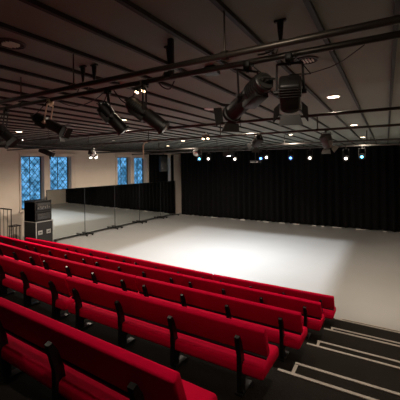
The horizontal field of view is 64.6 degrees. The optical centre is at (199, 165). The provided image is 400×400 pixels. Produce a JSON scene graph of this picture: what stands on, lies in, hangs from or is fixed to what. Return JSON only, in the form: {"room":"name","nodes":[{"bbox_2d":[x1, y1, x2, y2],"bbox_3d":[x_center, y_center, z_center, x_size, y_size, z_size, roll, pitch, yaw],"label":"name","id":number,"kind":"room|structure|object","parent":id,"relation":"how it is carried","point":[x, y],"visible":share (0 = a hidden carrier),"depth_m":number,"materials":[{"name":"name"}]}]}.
{"room":"auditorium","nodes":[
{"label":"auditorium","id":0,"kind":"room"},
{"bbox_2d":[0,365,51,399],"bbox_3d":[-3.802,2.528,3.513,12.730,1.844,1.250,-1,0,31],"label":"floor","id":1,"kind":"structure","parent":0,"point":[22,386],"depth_m":2.24,"materials":[{"name":"brown carpet"}]},
{"bbox_2d":[0,297,216,399],"bbox_3d":[-1.076,1.284,2.296,2.528,0.594,0.506,-1,0,33],"label":"bench","id":2,"kind":"object","parent":1,"relation":"on","point":[75,364],"visible":1,"depth_m":1.90,"materials":[{"name":"red fabric"},{"name":"black metal"}]},
{"bbox_2d":[1,333,216,399],"bbox_3d":[-1.058,1.375,2.323,2.496,0.118,0.441,-1,0,33],"label":"seat cushion","id":3,"kind":"object","parent":2,"relation":"on","point":[71,385],"depth_m":1.96,"materials":[{"name":"fabric"}]},
{"bbox_2d":[0,148,181,240],"bbox_3d":[-7.756,1.288,14.992,0.360,4.420,25.100,-1,0,37],"label":"wall","id":4,"kind":"structure","parent":0,"point":[100,171],"depth_m":16.36,"materials":[{"name":"beige paint"}]},
{"bbox_2d":[21,156,40,209],"bbox_3d":[-7.984,0.770,14.845,0.050,2.474,1.057,-1,0,37],"label":"window","id":5,"kind":"structure","parent":4,"relation":"in","point":[29,182],"depth_m":14.86,"materials":[{"name":"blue glass"}]},
{"bbox_2d":[18,152,76,212],"bbox_3d":[-7.263,0.724,15.286,0.090,2.715,2.870,-1,0,37],"label":"trim","id":6,"kind":"structure","parent":4,"relation":"attached to","point":[46,158],"depth_m":15.16,"materials":[{"name":"paint"}]},
{"bbox_2d":[50,157,67,189],"bbox_3d":[-7.168,0.746,15.939,0.050,2.504,1.127,-1,0,37],"label":"window","id":7,"kind":"structure","parent":4,"relation":"in","point":[57,160],"depth_m":15.99,"materials":[{"name":"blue glass"}]},
{"bbox_2d":[0,145,180,153],"bbox_3d":[-7.496,-0.866,14.840,0.260,0.120,24.600,-1,0,37],"label":"trim","id":8,"kind":"structure","parent":4,"relation":"attached to","point":[1,146],"depth_m":16.52,"materials":[{"name":"black"}]},
{"bbox_2d":[117,157,127,184],"bbox_3d":[-4.781,0.712,19.142,0.050,2.514,1.017,-1,0,37],"label":"window","id":9,"kind":"structure","parent":4,"relation":"in","point":[117,157],"depth_m":19.34,"materials":[{"name":"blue glass"}]},
{"bbox_2d":[114,154,148,184],"bbox_3d":[-4.140,0.671,19.475,0.090,2.745,2.700,-1,0,37],"label":"trim","id":10,"kind":"structure","parent":4,"relation":"attached to","point":[116,155],"depth_m":19.39,"materials":[{"name":"paint"}]},
{"bbox_2d":[134,157,142,182],"bbox_3d":[-4.013,0.698,20.172,0.050,2.524,1.047,-1,0,37],"label":"window","id":11,"kind":"structure","parent":4,"relation":"in","point":[134,157],"depth_m":20.33,"materials":[{"name":"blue glass"}]},
{"bbox_2d":[149,154,167,181],"bbox_3d":[-2.780,1.315,21.237,0.092,4.155,1.782,-1,0,36],"label":"curtain","id":12,"kind":"object","parent":4,"relation":"hanging from","point":[155,175],"visible":0.33,"depth_m":21.03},
{"bbox_2d":[171,155,173,180],"bbox_3d":[-1.939,1.305,22.360,0.025,4.155,0.273,-1,0,41],"label":"curtain","id":13,"kind":"object","parent":4,"relation":"hanging from","point":[172,156],"visible":0.4,"depth_m":22.36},
{"bbox_2d":[2,288,377,399],"bbox_3d":[-3.165,2.704,4.590,12.730,1.476,1.250,-1,0,31],"label":"floor","id":14,"kind":"structure","parent":0,"point":[278,384],"depth_m":2.90,"materials":[{"name":"brown carpet"}]},
{"bbox_2d":[0,255,74,320],"bbox_3d":[-2.608,1.670,4.745,2.528,0.594,0.506,-1,0,34],"label":"bench","id":15,"kind":"object","parent":14,"relation":"on","point":[49,287],"visible":0.83,"depth_m":4.32,"materials":[{"name":"red fabric"},{"name":"black metal"}]},
{"bbox_2d":[2,274,74,309],"bbox_3d":[-2.589,1.761,4.772,2.496,0.118,0.441,-1,0,34],"label":"seat cushion","id":16,"kind":"object","parent":15,"relation":"on","point":[61,302],"depth_m":4.30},
{"bbox_2d":[66,277,278,396],"bbox_3d":[-0.458,1.644,3.379,2.528,0.594,0.506,-1,0,31],"label":"bench","id":17,"kind":"object","parent":14,"relation":"on","point":[243,348],"visible":0.98,"depth_m":3.03,"materials":[{"name":"red fabric"},{"name":"black metal"}]},
{"bbox_2d":[68,302,278,379],"bbox_3d":[-0.441,1.735,3.407,2.496,0.118,0.441,-1,0,31],"label":"seat cushion","id":18,"kind":"object","parent":17,"relation":"on","point":[255,367],"depth_m":3.02,"materials":[{"name":"fabric"}]},
{"bbox_2d":[0,0,399,151],"bbox_3d":[-0.872,-1.105,10.952,16.400,0.200,25.400,-1,0,31],"label":"ceiling","id":19,"kind":"structure","parent":0,"point":[367,70],"depth_m":3.02,"materials":[{"name":"paint"}]},
{"bbox_2d":[0,38,26,49],"bbox_3d":[-1.538,-0.988,2.571,0.230,0.020,0.230,-1,0,31],"label":"ceiling vent","id":20,"kind":"object","parent":19,"relation":"in","point":[10,43],"visible":1,"depth_m":2.56,"materials":[{"name":"black"}]},
{"bbox_2d":[14,141,61,147],"bbox_3d":[-6.377,-0.853,12.341,3.100,0.172,0.056,-1,0,31],"label":"pipe","id":21,"kind":"object","parent":19,"relation":"hanging from","point":[56,141],"visible":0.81,"depth_m":12.04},
{"bbox_2d":[38,146,55,158],"bbox_3d":[-5.910,-0.529,12.178,0.610,0.542,0.318,-1,0,-10],"label":"wall spotlight","id":22,"kind":"object","parent":21,"relation":"hanging from","point":[50,154],"visible":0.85,"depth_m":12.10,"materials":[{"name":"black metal"}]},
{"bbox_2d":[46,140,107,149],"bbox_3d":[-4.858,-0.814,12.258,3.600,0.287,0.056,-1,0,31],"label":"pipe","id":23,"kind":"object","parent":19,"relation":"hanging from","point":[100,140],"visible":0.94,"depth_m":12.10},
{"bbox_2d":[87,148,96,156],"bbox_3d":[-3.989,-0.498,11.714,0.369,0.359,0.294,-1,0,31],"label":"wall spotlight","id":24,"kind":"object","parent":23,"relation":"hanging from","point":[91,152],"visible":1,"depth_m":11.63,"materials":[{"name":"black paint"}]},
{"bbox_2d":[77,65,86,91],"bbox_3d":[-1.190,-0.843,3.140,0.085,0.317,0.119,-1,0,31],"label":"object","id":25,"kind":"object","parent":19,"relation":"attached to","point":[82,68],"visible":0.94,"depth_m":3.15,"materials":[{"name":"black paint"}]},
{"bbox_2d":[2,141,165,151],"bbox_3d":[-4.522,-0.845,13.569,0.066,0.232,9.611,-1,0,33],"label":"pipe","id":26,"kind":"object","parent":19,"relation":"hanging from","point":[40,141],"visible":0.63,"depth_m":12.60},
{"bbox_2d":[0,141,178,151],"bbox_3d":[-6.034,-0.927,13.995,0.034,0.032,24.400,-1,0,31],"label":"trim","id":27,"kind":"structure","parent":19,"relation":"attached to","point":[0,141],"depth_m":15.52,"materials":[{"name":"black"}]},
{"bbox_2d":[0,139,182,150],"bbox_3d":[-5.215,-0.937,13.512,0.034,0.032,24.400,-1,0,31],"label":"trim","id":28,"kind":"structure","parent":19,"relation":"attached to","point":[0,139],"depth_m":14.30,"materials":[{"name":"black"}]},
{"bbox_2d":[86,64,97,90],"bbox_3d":[-1.070,-0.845,3.087,0.085,0.317,0.149,-1,0,31],"label":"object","id":29,"kind":"object","parent":19,"relation":"attached to","point":[94,66],"visible":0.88,"depth_m":3.11,"materials":[{"name":"black paint"}]},
{"bbox_2d":[18,143,169,151],"bbox_3d":[-6.443,-0.922,14.236,0.034,0.032,24.400,-1,0,31],"label":"trim","id":30,"kind":"structure","parent":19,"relation":"attached to","point":[18,143],"depth_m":14.36,"materials":[{"name":"black"}]},
{"bbox_2d":[0,140,187,151],"bbox_3d":[-5.624,-0.932,13.753,0.034,0.032,24.400,-1,0,31],"label":"trim","id":31,"kind":"structure","parent":19,"relation":"attached to","point":[0,140],"depth_m":14.33,"materials":[{"name":"black"}]},
{"bbox_2d":[0,137,192,150],"bbox_3d":[-4.805,-0.942,13.271,0.034,0.032,24.400,-1,0,31],"label":"trim","id":32,"kind":"structure","parent":19,"relation":"attached to","point":[0,137],"depth_m":13.21,"materials":[{"name":"black"}]},
{"bbox_2d":[16,137,202,150],"bbox_3d":[-4.395,-0.947,13.029,0.034,0.032,24.400,-1,0,31],"label":"trim","id":33,"kind":"structure","parent":19,"relation":"attached to","point":[16,137],"depth_m":13.13,"materials":[{"name":"black"}]},
{"bbox_2d":[13,134,209,149],"bbox_3d":[-3.576,-0.957,12.546,0.034,0.032,24.400,-1,0,31],"label":"trim","id":34,"kind":"structure","parent":19,"relation":"attached to","point":[13,134],"depth_m":11.88,"materials":[{"name":"black"}]},
{"bbox_2d":[15,135,212,150],"bbox_3d":[-3.986,-0.952,12.788,0.034,0.032,24.400,-1,0,31],"label":"trim","id":35,"kind":"structure","parent":19,"relation":"attached to","point":[15,135],"depth_m":12.59,"materials":[{"name":"black"}]},
{"bbox_2d":[11,132,219,149],"bbox_3d":[-3.166,-0.962,12.305,0.034,0.032,24.400,-1,0,31],"label":"trim","id":36,"kind":"structure","parent":19,"relation":"attached to","point":[11,132],"depth_m":11.25,"materials":[{"name":"black"}]},
{"bbox_2d":[7,129,229,149],"bbox_3d":[-2.757,-0.967,12.064,0.034,0.032,24.400,-1,0,31],"label":"trim","id":37,"kind":"structure","parent":19,"relation":"attached to","point":[7,129],"depth_m":10.89,"materials":[{"name":"black"}]},
{"bbox_2d":[4,124,239,148],"bbox_3d":[-1.937,-0.977,11.581,0.034,0.032,24.400,-1,0,31],"label":"trim","id":38,"kind":"structure","parent":19,"relation":"attached to","point":[4,124],"depth_m":9.99,"materials":[{"name":"black"}]},
{"bbox_2d":[7,127,237,149],"bbox_3d":[-2.347,-0.972,11.822,0.034,0.032,24.400,-1,0,31],"label":"trim","id":39,"kind":"structure","parent":19,"relation":"attached to","point":[7,127],"depth_m":10.43,"materials":[{"name":"black"}]},
{"bbox_2d":[0,121,247,148],"bbox_3d":[-1.528,-0.982,11.339,0.034,0.032,24.400,-1,0,31],"label":"trim","id":40,"kind":"structure","parent":19,"relation":"attached to","point":[0,121],"depth_m":9.57,"materials":[{"name":"black"}]},
{"bbox_2d":[1,117,259,148],"bbox_3d":[-1.118,-0.987,11.098,0.034,0.032,24.400,-1,0,31],"label":"trim","id":41,"kind":"structure","parent":19,"relation":"attached to","point":[1,117],"depth_m":8.74,"materials":[{"name":"black"}]},
{"bbox_2d":[0,113,262,147],"bbox_3d":[-0.709,-0.992,10.857,0.034,0.032,24.400,-1,0,31],"label":"trim","id":42,"kind":"structure","parent":19,"relation":"attached to","point":[0,113],"depth_m":7.72,"materials":[{"name":"black"}]},
{"bbox_2d":[0,104,282,147],"bbox_3d":[0.111,-1.001,10.374,0.034,0.032,24.400,-1,0,31],"label":"trim","id":43,"kind":"structure","parent":19,"relation":"attached to","point":[28,108],"depth_m":6.39,"materials":[{"name":"black"}]},
{"bbox_2d":[10,110,272,147],"bbox_3d":[-0.299,-0.997,10.615,0.034,0.032,24.400,-1,0,31],"label":"trim","id":44,"kind":"structure","parent":19,"relation":"attached to","point":[14,111],"depth_m":7.04,"materials":[{"name":"black"}]},
{"bbox_2d":[0,96,287,146],"bbox_3d":[0.520,-1.006,10.132,0.034,0.032,24.400,-1,0,31],"label":"trim","id":45,"kind":"structure","parent":19,"relation":"attached to","point":[1,97],"depth_m":5.84,"materials":[{"name":"black"}]},
{"bbox_2d":[0,88,297,146],"bbox_3d":[0.930,-1.011,9.891,0.034,0.032,24.400,-1,0,31],"label":"trim","id":46,"kind":"structure","parent":19,"relation":"attached to","point":[1,89],"depth_m":5.21,"materials":[{"name":"black"}]},
{"bbox_2d":[0,78,308,146],"bbox_3d":[1.340,-1.016,9.650,0.034,0.032,24.400,-1,0,31],"label":"trim","id":47,"kind":"structure","parent":19,"relation":"attached to","point":[1,79],"depth_m":4.64,"materials":[{"name":"black"}]},
{"bbox_2d":[0,65,314,145],"bbox_3d":[1.749,-1.021,9.408,0.034,0.032,24.400,-1,0,31],"label":"trim","id":48,"kind":"structure","parent":19,"relation":"attached to","point":[3,67],"depth_m":4.00,"materials":[{"name":"black"}]},
{"bbox_2d":[0,22,319,139],"bbox_3d":[2.569,-1.031,8.925,0.034,0.032,24.400,-1,0,31],"label":"trim","id":49,"kind":"structure","parent":19,"relation":"attached to","point":[4,26],"depth_m":2.86,"materials":[{"name":"black"}]},
{"bbox_2d":[0,47,321,144],"bbox_3d":[2.159,-1.026,9.167,0.034,0.032,24.400,-1,0,31],"label":"trim","id":50,"kind":"structure","parent":19,"relation":"attached to","point":[3,50],"depth_m":3.33,"materials":[{"name":"black"}]},
{"bbox_2d":[159,154,167,171],"bbox_3d":[-2.293,-0.321,19.739,0.460,1.335,0.438,-1,0,-21],"label":"loudspeaker","id":51,"kind":"object","parent":19,"relation":"hanging from","point":[163,160],"visible":0.92,"depth_m":19.55,"materials":[{"name":"black paint"}]},
{"bbox_2d":[161,157,166,170],"bbox_3d":[-2.217,-0.129,19.547,0.400,0.870,0.012,-1,0,-21],"label":"grille","id":52,"kind":"object","parent":51,"relation":"attached to","point":[163,159],"depth_m":19.54,"materials":[{"name":"black paint"}]},
{"bbox_2d":[164,38,174,80],"bbox_3d":[-0.241,-0.851,2.504,0.055,0.325,0.090,-1,0,31],"label":"bracket","id":53,"kind":"object","parent":19,"relation":"attached to","point":[170,41],"visible":0.7,"depth_m":2.50,"materials":[{"name":"metal"}]},
{"bbox_2d":[19,0,344,144],"bbox_3d":[2.978,-1.036,8.684,0.034,0.032,24.400,-1,0,31],"label":"trim","id":54,"kind":"structure","parent":19,"relation":"attached to","point":[43,7],"depth_m":2.43,"materials":[{"name":"black"}]},
{"bbox_2d":[0,11,399,103],"bbox_3d":[-3.971,-0.796,4.447,13.860,0.343,0.058,-1,0,31],"label":"pipe","id":55,"kind":"object","parent":19,"relation":"hanging from","point":[393,20],"visible":0.87,"depth_m":1.99,"materials":[{"name":"metal"}]},
{"bbox_2d":[0,30,399,110],"bbox_3d":[-3.864,-0.798,4.627,13.860,0.343,0.058,-1,0,31],"label":"pipe","id":56,"kind":"object","parent":19,"relation":"hanging from","point":[392,35],"visible":1,"depth_m":2.20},
{"bbox_2d":[0,107,22,148],"bbox_3d":[-2.263,-0.444,3.723,0.291,0.480,0.246,-1,0,-20],"label":"spotlight","id":57,"kind":"object","parent":56,"relation":"hanging from","point":[10,139],"visible":0.99,"depth_m":3.69,"materials":[{"name":"black paint"}]},
{"bbox_2d":[30,98,73,141],"bbox_3d":[-1.576,-0.474,3.311,0.436,0.435,0.244,-1,0,-3],"label":"spotlight","id":58,"kind":"object","parent":56,"relation":"hanging from","point":[41,120],"visible":0.99,"depth_m":3.30,"materials":[{"name":"black paint"}]},
{"bbox_2d":[58,92,103,106],"bbox_3d":[-1.178,-0.655,3.096,0.844,0.122,0.077,-1,0,31],"label":"cable","id":59,"kind":"object","parent":56,"relation":"hanging from","point":[102,92],"visible":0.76,"depth_m":3.10,"materials":[{"name":"black rubber"}]},
{"bbox_2d":[96,87,128,135],"bbox_3d":[-0.791,-0.489,2.874,0.280,0.426,0.186,-1,0,-35],"label":"spotlight","id":60,"kind":"object","parent":56,"relation":"hanging from","point":[106,113],"visible":0.98,"depth_m":2.82,"materials":[{"name":"black paint"}]},
{"bbox_2d":[134,79,145,93],"bbox_3d":[-0.490,-0.654,2.600,0.114,0.112,0.050,-1,0,31],"label":"lamp","id":61,"kind":"object","parent":56,"relation":"attached to","point":[136,87],"visible":0.84,"depth_m":2.60,"materials":[{"name":"metal"}]},
{"bbox_2d":[124,80,169,134],"bbox_3d":[-0.445,-0.482,2.659,0.379,0.447,0.215,-1,0,-17],"label":"spotlight","id":62,"kind":"object","parent":56,"relation":"hanging from","point":[135,107],"visible":0.97,"depth_m":2.61,"materials":[{"name":"black paint"}]},
{"bbox_2d":[213,60,274,131],"bbox_3d":[0.317,-0.493,2.276,0.238,0.444,0.626,-1,0,-21],"label":"spotlight","id":63,"kind":"object","parent":56,"relation":"hanging from","point":[255,92],"visible":1,"depth_m":2.17,"materials":[{"name":"black paint"}]},
{"bbox_2d":[273,52,310,125],"bbox_3d":[0.594,-0.491,2.066,0.233,0.454,0.327,-1,0,13],"label":"spotlight","id":64,"kind":"object","parent":56,"relation":"hanging from","point":[288,89],"visible":0.99,"depth_m":2.00,"materials":[{"name":"black paint"}]},
{"bbox_2d":[0,106,399,143],"bbox_3d":[-2.499,-0.814,6.945,13.860,0.344,0.060,-1,0,31],"label":"pipe","id":65,"kind":"object","parent":19,"relation":"hanging from","point":[397,107],"visible":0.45,"depth_m":5.06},
{"bbox_2d":[7,117,399,150],"bbox_3d":[-1.468,-0.825,8.694,13.860,0.346,0.064,-1,0,31],"label":"pipe","id":66,"kind":"object","parent":19,"relation":"hanging from","point":[398,124],"visible":0.89,"depth_m":7.33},
{"bbox_2d":[247,134,264,151],"bbox_3d":[1.281,-0.514,7.141,0.290,0.414,0.447,-1,0,-22],"label":"spotlight","id":67,"kind":"object","parent":66,"relation":"hanging from","point":[257,140],"visible":1,"depth_m":7.05,"materials":[{"name":"black paint"}]},
{"bbox_2d":[319,129,338,153],"bbox_3d":[2.592,-0.491,6.380,0.381,0.492,0.311,-1,0,-36],"label":"spotlight","id":68,"kind":"object","parent":66,"relation":"hanging from","point":[326,140],"visible":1,"depth_m":6.31,"materials":[{"name":"black metal"}]},
{"bbox_2d":[204,65,219,75],"bbox_3d":[0.122,-0.978,3.241,0.140,0.080,0.120,-1,0,31],"label":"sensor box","id":69,"kind":"object","parent":19,"relation":"attached to","point":[217,72],"visible":0.44,"depth_m":3.21,"materials":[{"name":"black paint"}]},
{"bbox_2d":[115,0,355,144],"bbox_3d":[3.388,-1.041,8.443,0.034,0.032,24.400,-1,0,31],"label":"trim","id":70,"kind":"structure","parent":19,"relation":"attached to","point":[128,4],"depth_m":2.36,"materials":[{"name":"black"}]},
{"bbox_2d":[96,130,399,153],"bbox_3d":[0.588,-0.849,12.183,13.860,0.349,0.080,-1,0,31],"label":"pipe","id":71,"kind":"object","parent":19,"relation":"hanging from","point":[390,139],"visible":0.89,"depth_m":11.00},
{"bbox_2d":[193,148,201,156],"bbox_3d":[-0.141,-0.539,12.542,0.418,0.346,0.357,-1,0,31],"label":"spotlight","id":72,"kind":"object","parent":71,"relation":"hanging from","point":[197,152],"visible":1,"depth_m":12.44,"materials":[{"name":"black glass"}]},
{"bbox_2d":[223,148,234,155],"bbox_3d":[1.082,-0.542,11.894,0.330,0.335,0.330,-1,0,31],"label":"spotlight","id":73,"kind":"object","parent":71,"relation":"attached to","point":[228,153],"visible":1,"depth_m":11.78,"materials":[{"name":"black paint"}]},
{"bbox_2d":[132,137,399,154],"bbox_3d":[2.060,-0.870,14.682,13.860,0.343,0.088,-1,0,31],"label":"pipe","id":74,"kind":"object","parent":19,"relation":"hanging from","point":[370,144],"visible":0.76,"depth_m":13.79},
{"bbox_2d":[274,18,286,53],"bbox_3d":[0.532,-0.864,2.161,0.085,0.317,0.179,-1,0,31],"label":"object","id":75,"kind":"object","parent":19,"relation":"attached to","point":[280,23],"visible":0.76,"depth_m":2.20,"materials":[{"name":"black paint"}]},
{"bbox_2d":[209,0,365,143],"bbox_3d":[3.798,-1.046,8.201,0.034,0.032,24.400,-1,0,31],"label":"trim","id":76,"kind":"structure","parent":19,"relation":"attached to","point":[219,4],"depth_m":2.42,"materials":[{"name":"black"}]},
{"bbox_2d":[294,56,318,64],"bbox_3d":[1.033,-1.019,3.064,0.230,0.020,0.230,-1,0,31],"label":"ceiling vent","id":77,"kind":"object","parent":19,"relation":"in","point":[306,59],"visible":0.74,"depth_m":3.03,"materials":[{"name":"black"}]},
{"bbox_2d":[304,45,363,74],"bbox_3d":[1.144,-0.972,3.119,0.070,0.106,1.051,-1,0,-25],"label":"cable","id":78,"kind":"object","parent":19,"relation":"attached to","point":[363,45],"visible":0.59,"depth_m":2.87,"materials":[{"name":"black rubber"}]},
{"bbox_2d":[303,0,376,143],"bbox_3d":[4.207,-1.051,7.960,0.034,0.032,24.400,-1,0,31],"label":"trim","id":79,"kind":"structure","parent":19,"relation":"attached to","point":[309,5],"depth_m":2.82,"materials":[{"name":"black"}]},
{"bbox_2d":[387,0,399,143],"bbox_3d":[4.617,-1.056,7.718,0.034,0.032,24.400,-1,0,31],"label":"trim","id":80,"kind":"structure","parent":19,"relation":"attached to","point":[396,2],"depth_m":2.93,"materials":[{"name":"black"}]},
{"bbox_2d":[53,213,399,329],"bbox_3d":[-0.817,3.514,10.952,16.400,0.200,25.400,-1,0,31],"label":"floor","id":81,"kind":"structure","parent":0,"point":[360,269],"depth_m":12.27,"materials":[{"name":"grey plastic"}]},
{"bbox_2d":[8,224,20,239],"bbox_3d":[-7.649,2.971,13.059,0.340,1.050,0.340,-1,0,31],"label":"side table","id":82,"kind":"object","parent":81,"relation":"on","point":[15,225],"visible":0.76,"depth_m":13.01,"materials":[{"name":"black metal"}]},
{"bbox_2d":[24,219,52,241],"bbox_3d":[-6.775,2.880,13.298,0.872,1.209,0.766,-1,0,31],"label":"flight case","id":83,"kind":"object","parent":81,"relation":"on","point":[42,230],"visible":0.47,"depth_m":13.04,"materials":[{"name":"metal"}]},
{"bbox_2d":[24,199,51,221],"bbox_3d":[-6.796,1.849,13.280,0.812,0.855,0.710,-1,0,31],"label":"rack","id":84,"kind":"object","parent":83,"relation":"on","point":[36,210],"visible":1,"depth_m":13.04,"materials":[{"name":"grey"}]},
{"bbox_2d":[46,187,87,241],"bbox_3d":[-6.259,2.280,15.048,0.620,2.400,1.988,-1,0,33],"label":"mirror panel","id":85,"kind":"object","parent":81,"relation":"on","point":[67,205],"visible":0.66,"depth_m":15.14,"materials":[{"name":"silver metal"}]},
{"bbox_2d":[84,185,117,234],"bbox_3d":[-5.177,2.267,16.706,0.620,2.400,1.948,-1,0,33],"label":"mirror panel","id":86,"kind":"object","parent":81,"relation":"on","point":[99,200],"visible":0.95,"depth_m":16.72,"materials":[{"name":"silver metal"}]},
{"bbox_2d":[115,183,142,227],"bbox_3d":[-4.112,2.254,18.340,0.620,2.400,1.928,-1,0,33],"label":"mirror panel","id":87,"kind":"object","parent":81,"relation":"on","point":[127,210],"visible":0.91,"depth_m":18.34,"materials":[{"name":"silver metal"}]},
{"bbox_2d":[139,182,164,222],"bbox_3d":[-3.044,2.241,19.977,0.620,2.400,1.958,-1,0,33],"label":"mirror panel","id":88,"kind":"object","parent":81,"relation":"on","point":[149,193],"visible":0.93,"depth_m":19.98,"materials":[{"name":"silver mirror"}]},
{"bbox_2d":[160,181,178,217],"bbox_3d":[-2.067,2.229,21.477,0.620,2.400,1.598,-1,0,33],"label":"mirror panel","id":89,"kind":"object","parent":81,"relation":"on","point":[167,188],"visible":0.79,"depth_m":21.49,"materials":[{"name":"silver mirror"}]},
{"bbox_2d":[181,145,399,231],"bbox_3d":[4.473,1.186,18.734,13.600,4.332,0.307,-1,0,31],"label":"stage curtain","id":90,"kind":"object","parent":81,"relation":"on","point":[326,189],"visible":0.91,"depth_m":18.02,"materials":[{"name":"black fabric"}]},
{"bbox_2d":[340,318,399,331],"bbox_3d":[3.702,3.264,5.900,2.040,0.191,0.474,-1,0,31],"label":"step block","id":91,"kind":"object","parent":81,"relation":"on","point":[340,318],"visible":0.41,"depth_m":6.31,"materials":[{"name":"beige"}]},
{"bbox_2d":[268,341,399,392],"bbox_3d":[-2.529,2.880,5.667,12.730,1.109,1.250,-1,0,31],"label":"floor","id":92,"kind":"structure","parent":0,"point":[380,374],"depth_m":3.63,"materials":[{"name":"brown carpet"}]},
{"bbox_2d":[0,243,44,268],"bbox_3d":[-4.129,2.055,7.148,2.528,0.594,0.506,-1,0,35],"label":"bench","id":93,"kind":"object","parent":92,"relation":"on","point":[19,254],"visible":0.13,"depth_m":6.74,"materials":[{"name":"red fabric"},{"name":"black metal"}]},
{"bbox_2d":[3,255,44,268],"bbox_3d":[-4.109,2.147,7.174,2.496,0.118,0.441,-1,0,35],"label":"seat cushion","id":94,"kind":"object","parent":93,"relation":"on","point":[3,255],"depth_m":6.92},
{"bbox_2d":[40,254,143,295],"bbox_3d":[-1.994,2.030,5.755,2.528,0.594,0.506,-1,0,32],"label":"bench","id":95,"kind":"object","parent":92,"relation":"on","point":[122,281],"visible":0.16,"depth_m":5.48,"materials":[{"name":"red fabric"},{"name":"black metal"}]},
{"bbox_2d":[49,269,143,295],"bbox_3d":[-1.976,2.121,5.783,2.496,0.118,0.441,-1,0,32],"label":"seat cushion","id":96,"kind":"object","parent":95,"relation":"on","point":[138,293],"depth_m":5.60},
{"bbox_2d":[135,276,307,361],"bbox_3d":[0.171,2.003,4.439,2.528,0.594,0.506,-1,0,31],"label":"bench","id":97,"kind":"object","parent":92,"relation":"on","point":[284,327],"visible":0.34,"depth_m":4.06,"materials":[{"name":"red fabric"},{"name":"black metal"}]},
{"bbox_2d":[142,295,307,348],"bbox_3d":[0.188,2.095,4.467,2.496,0.118,0.441,-1,0,31],"label":"seat cushion","id":98,"kind":"object","parent":97,"relation":"on","point":[292,340],"depth_m":3.81,"materials":[{"name":"fabric"}]},
{"bbox_2d":[292,362,399,399],"bbox_3d":[1.785,2.185,2.670,2.040,0.191,0.474,-1,0,31],"label":"step block","id":99,"kind":"object","parent":92,"relation":"on","point":[363,388],"visible":0.48,"depth_m":3.06,"materials":[{"name":"brown carpet"}]},
{"bbox_2d":[304,328,399,360],"bbox_3d":[-1.892,3.056,6.744,12.730,0.742,1.250,-1,0,31],"label":"floor","id":100,"kind":"structure","parent":0,"point":[380,348],"depth_m":4.73,"materials":[{"name":"brown carpet"}]},
{"bbox_2d":[0,235,34,251],"bbox_3d":[-5.602,2.440,9.608,2.528,0.594,0.506,-1,0,33],"label":"bench","id":101,"kind":"object","parent":100,"relation":"on","point":[18,243],"visible":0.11,"depth_m":9.22,"materials":[{"name":"red fabric"}]},
{"bbox_2d":[32,243,93,265],"bbox_3d":[-3.487,2.415,8.217,2.528,0.594,0.506,-1,0,33],"label":"bench","id":102,"kind":"object","parent":100,"relation":"on","point":[42,249],"visible":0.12,"depth_m":8.00,"materials":[{"name":"red fabric"},{"name":"black metal"}]},
{"bbox_2d":[92,256,183,285],"bbox_3d":[-1.335,2.389,6.861,2.528,0.594,0.506,-1,0,31],"label":"bench","id":103,"kind":"object","parent":100,"relation":"on","point":[151,273],"visible":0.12,"depth_m":6.61,"materials":[{"name":"red fabric"},{"name":"black metal"}]},
{"bbox_2d":[182,274,324,339],"bbox_3d":[0.828,2.363,5.552,2.528,0.594,0.506,-1,0,31],"label":"bench","id":104,"kind":"object","parent":100,"relation":"on","point":[313,318],"visible":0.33,"depth_m":5.17,"materials":[{"name":"red fabric"},{"name":"black metal"}]},
{"bbox_2d":[302,314,324,330],"bbox_3d":[0.846,2.454,5.579,2.496,0.118,0.441,-1,0,31],"label":"seat cushion","id":105,"kind":"object","parent":104,"relation":"on","point":[311,323],"depth_m":4.84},
{"bbox_2d":[316,340,399,366],"bbox_3d":[2.424,2.545,3.747,2.040,0.191,0.474,-1,0,31],"label":"step block","id":106,"kind":"object","parent":100,"relation":"on","point":[319,343],"visible":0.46,"depth_m":4.15,"materials":[{"name":"brown carpet"}]},
{"bbox_2d":[321,318,399,342],"bbox_3d":[-1.255,3.232,7.821,12.730,0.374,1.250,-1,0,31],"label":"floor","id":107,"kind":"structure","parent":0,"point":[373,331],"depth_m":5.81,"materials":[{"name":"brown carpet"}]},
{"bbox_2d":[25,237,73,251],"bbox_3d":[-4.958,2.800,10.664,2.528,0.594,0.506,-1,0,30],"label":"bench","id":108,"kind":"object","parent":107,"relation":"on","point":[42,242],"visible":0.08,"depth_m":10.39,"materials":[{"name":"red fabric"}]},
{"bbox_2d":[72,246,131,263],"bbox_3d":[-2.816,2.774,9.344,2.528,0.594,0.506,-1,0,33],"label":"bench","id":109,"kind":"object","parent":107,"relation":"on","point":[86,251],"visible":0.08,"depth_m":9.14,"materials":[{"name":"red fabric"},{"name":"black metal"}]},
{"bbox_2d":[131,258,213,279],"bbox_3d":[-0.689,2.748,7.969,2.528,0.594,0.506,-1,0,33],"label":"bench","id":110,"kind":"object","parent":107,"relation":"on","point":[135,261],"visible":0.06,"depth_m":7.75,"materials":[{"name":"red fabric"},{"name":"black metal"}]},
{"bbox_2d":[213,274,335,326],"bbox_3d":[1.476,2.722,6.635,2.528,0.594,0.506,-1,0,31],"label":"bench","id":111,"kind":"object","parent":107,"relation":"on","point":[327,301],"visible":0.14,"depth_m":6.24,"materials":[{"name":"red fabric"},{"name":"black metal"}]},
{"bbox_2d":[322,307,335,318],"bbox_3d":[1.493,2.814,6.662,2.496,0.118,0.441,-1,0,31],"label":"seat cushion","id":112,"kind":"object","parent":111,"relation":"on","point":[329,314],"depth_m":5.93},
{"bbox_2d":[331,327,399,344],"bbox_3d":[3.063,2.905,4.823,2.040,0.191,0.474,-1,0,31],"label":"step edge","id":113,"kind":"object","parent":107,"relation":"on","point":[332,328],"visible":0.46,"depth_m":5.23,"materials":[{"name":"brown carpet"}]},
{"bbox_3d":[-8.138,3.282,12.420,1.750,0.440,1.300,-1,0,31],"label":"floor","id":114,"kind":"structure","parent":0,"visible":0},
{"bbox_2d":[0,208,11,237],"bbox_3d":[-8.091,2.401,13.049,1.140,1.322,0.045,-1,0,31],"label":"railing","id":115,"kind":"object","parent":114,"relation":"on","point":[7,209],"visible":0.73,"depth_m":12.90,"materials":[{"name":"black metal"}]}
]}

